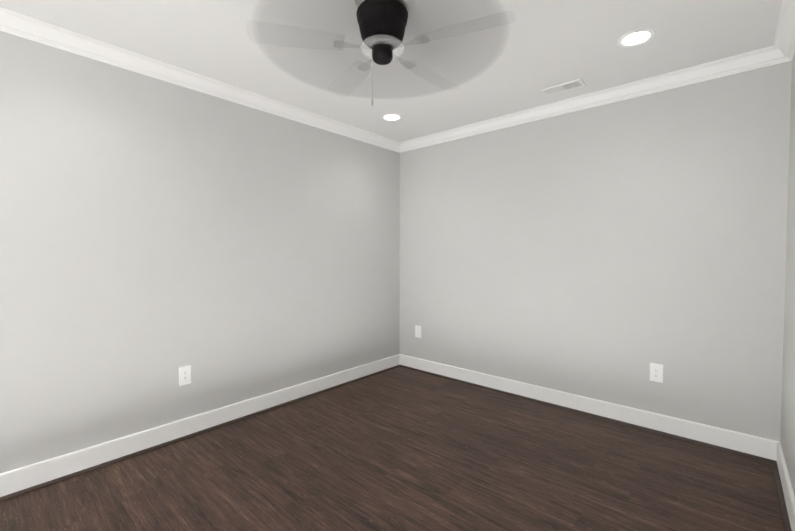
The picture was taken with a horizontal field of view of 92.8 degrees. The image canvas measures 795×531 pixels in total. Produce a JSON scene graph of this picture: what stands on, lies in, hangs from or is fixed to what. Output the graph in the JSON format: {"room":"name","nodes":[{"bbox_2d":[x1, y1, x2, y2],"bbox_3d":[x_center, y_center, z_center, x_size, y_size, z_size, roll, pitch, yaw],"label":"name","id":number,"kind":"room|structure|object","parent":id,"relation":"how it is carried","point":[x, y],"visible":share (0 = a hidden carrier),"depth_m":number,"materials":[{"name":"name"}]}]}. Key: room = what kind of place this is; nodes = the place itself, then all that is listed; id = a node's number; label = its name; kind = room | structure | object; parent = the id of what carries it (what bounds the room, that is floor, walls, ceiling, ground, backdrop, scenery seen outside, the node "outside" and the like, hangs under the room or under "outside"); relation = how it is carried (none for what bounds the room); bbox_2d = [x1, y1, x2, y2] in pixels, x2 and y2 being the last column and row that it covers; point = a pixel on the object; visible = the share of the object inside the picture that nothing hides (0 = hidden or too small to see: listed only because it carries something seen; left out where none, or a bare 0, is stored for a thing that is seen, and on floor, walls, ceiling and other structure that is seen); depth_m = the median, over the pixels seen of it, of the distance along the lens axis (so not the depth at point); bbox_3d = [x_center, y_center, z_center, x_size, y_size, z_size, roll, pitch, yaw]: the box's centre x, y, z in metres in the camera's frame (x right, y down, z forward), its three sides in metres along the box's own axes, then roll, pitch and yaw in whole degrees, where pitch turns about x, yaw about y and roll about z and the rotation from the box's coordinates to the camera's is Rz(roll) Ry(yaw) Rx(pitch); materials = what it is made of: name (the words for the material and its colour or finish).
{"room":"empty bedroom","nodes":[
{"label":"empty bedroom","id":0,"kind":"room"},
{"bbox_2d":[0,31,399,473],"bbox_3d":[-1.823,-0.052,2.651,0.120,2.705,5.690,2,2,41],"label":"wall","id":1,"kind":"structure","parent":0,"point":[155,234],"depth_m":2.72,"materials":[{"name":"paint"}]},
{"bbox_2d":[179,365,191,385],"bbox_3d":[-1.593,0.825,2.841,0.009,0.140,0.086,2,2,41],"label":"electrical outlet","id":2,"kind":"object","parent":1,"relation":"attached to","point":[184,375],"visible":1,"depth_m":2.84,"materials":[{"name":"white plastic"}]},
{"bbox_2d":[0,365,399,501],"bbox_3d":[-1.758,1.292,2.635,0.019,0.019,5.418,2,2,41],"label":"trim","id":3,"kind":"structure","parent":1,"relation":"attached to","point":[30,489],"depth_m":2.73,"materials":[{"name":"brown"}]},
{"bbox_2d":[0,354,399,496],"bbox_3d":[-1.772,1.228,2.645,0.016,0.146,5.450,2,2,41],"label":"baseboard","id":4,"kind":"structure","parent":1,"relation":"attached to","point":[21,478],"depth_m":2.73,"materials":[{"name":"white wood"}]},
{"bbox_2d":[0,7,400,152],"bbox_3d":[-1.744,-1.357,2.542,0.092,0.090,5.450,2,2,41],"label":"crown molding","id":5,"kind":"structure","parent":1,"relation":"attached to","point":[11,22],"depth_m":2.66,"materials":[{"name":"white wood"}]},
{"bbox_2d":[0,0,781,141],"bbox_3d":[-0.531,-1.420,1.469,3.565,0.100,5.690,2,2,41],"label":"ceiling","id":6,"kind":"structure","parent":0,"point":[526,56],"depth_m":2.40,"materials":[{"name":"paint"}]},
{"bbox_2d":[249,0,513,105],"bbox_3d":[-0.073,-1.126,2.055,1.328,0.523,1.355,2,2,41],"label":"fan","id":7,"kind":"object","parent":6,"relation":"hanging from","point":[382,24],"visible":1,"depth_m":1.96,"materials":[{"name":"black metal"}]},
{"bbox_2d":[382,114,401,120],"bbox_3d":[-0.054,-1.432,3.667,0.196,0.008,0.196,2,2,41],"label":"recessed light","id":8,"kind":"object","parent":6,"relation":"in","point":[391,117],"visible":1,"depth_m":3.67,"materials":[{"name":"white"}]},
{"bbox_2d":[541,78,585,95],"bbox_3d":[1.319,-1.411,3.011,0.305,0.011,0.150,2,2,41],"label":"ceiling vent","id":9,"kind":"object","parent":6,"relation":"in","point":[567,86],"visible":1,"depth_m":3.00,"materials":[{"name":"white metal"}]},
{"bbox_2d":[618,29,654,47],"bbox_3d":[1.464,-1.392,2.323,0.196,0.008,0.196,2,2,41],"label":"recessed light","id":10,"kind":"object","parent":6,"relation":"in","point":[636,38],"visible":1,"depth_m":2.31,"materials":[{"name":"white plastic"}]},
{"bbox_2d":[0,367,785,530],"bbox_3d":[-0.531,1.384,1.554,3.565,0.100,5.690,2,2,41],"label":"floor","id":11,"kind":"structure","parent":0,"point":[400,449],"depth_m":2.34,"materials":[{"name":"brown wood"}]},
{"bbox_2d":[400,61,791,441],"bbox_3d":[1.312,-0.081,3.599,3.325,2.705,0.120,2,2,41],"label":"wall","id":12,"kind":"structure","parent":0,"point":[610,252],"depth_m":3.07,"materials":[{"name":"paint"}]},
{"bbox_2d":[415,325,420,337],"bbox_3d":[0.242,0.784,4.483,0.086,0.140,0.009,2,2,41],"label":"electrical outlet","id":13,"kind":"object","parent":12,"relation":"attached to","point":[418,331],"visible":1,"depth_m":4.48,"materials":[{"name":"white plastic"}]},
{"bbox_2d":[400,365,770,462],"bbox_3d":[1.257,1.264,3.572,3.240,0.019,0.019,2,2,41],"label":"trim","id":14,"kind":"structure","parent":12,"relation":"attached to","point":[488,388],"depth_m":3.12,"materials":[{"name":"brown"}]},
{"bbox_2d":[400,47,771,151],"bbox_3d":[1.243,-1.385,3.478,3.090,0.090,0.092,2,2,41],"label":"crown molding","id":15,"kind":"structure","parent":12,"relation":"attached to","point":[755,59],"depth_m":3.05,"materials":[{"name":"white wood"}]},
{"bbox_2d":[400,354,771,459],"bbox_3d":[1.268,1.200,3.585,3.270,0.146,0.016,2,2,41],"label":"baseboard","id":16,"kind":"structure","parent":12,"relation":"attached to","point":[746,443],"depth_m":3.12,"materials":[{"name":"white wood"}]},
{"bbox_2d":[650,363,662,382],"bbox_3d":[2.003,0.830,2.929,0.086,0.140,0.009,2,2,41],"label":"electrical outlet","id":17,"kind":"object","parent":12,"relation":"attached to","point":[656,372],"visible":1,"depth_m":2.93,"materials":[{"name":"white plastic"}]},
{"bbox_2d":[780,53,794,496],"bbox_3d":[0.760,0.016,0.372,0.120,2.705,5.690,2,2,41],"label":"wall","id":18,"kind":"structure","parent":0,"point":[787,439],"depth_m":2.25,"materials":[{"name":"paint"}]},
{"bbox_2d":[768,0,794,64],"bbox_3d":[0.681,-1.293,0.403,0.092,0.090,5.450,2,2,41],"label":"crown molding","id":19,"kind":"structure","parent":18,"relation":"attached to","point":[781,50],"depth_m":2.25,"materials":[{"name":"white wood"}]},
{"bbox_2d":[771,460,791,530],"bbox_3d":[0.696,1.357,0.469,0.019,0.019,5.418,2,2,41],"label":"trim","id":20,"kind":"structure","parent":18,"relation":"attached to","point":[773,462],"depth_m":2.12,"materials":[{"name":"brown"}]},
{"bbox_2d":[772,440,794,530],"bbox_3d":[0.710,1.294,0.455,0.016,0.146,5.450,2,2,41],"label":"baseboard","id":21,"kind":"structure","parent":18,"relation":"attached to","point":[777,452],"depth_m":2.12,"materials":[{"name":"white wood"}]}
]}

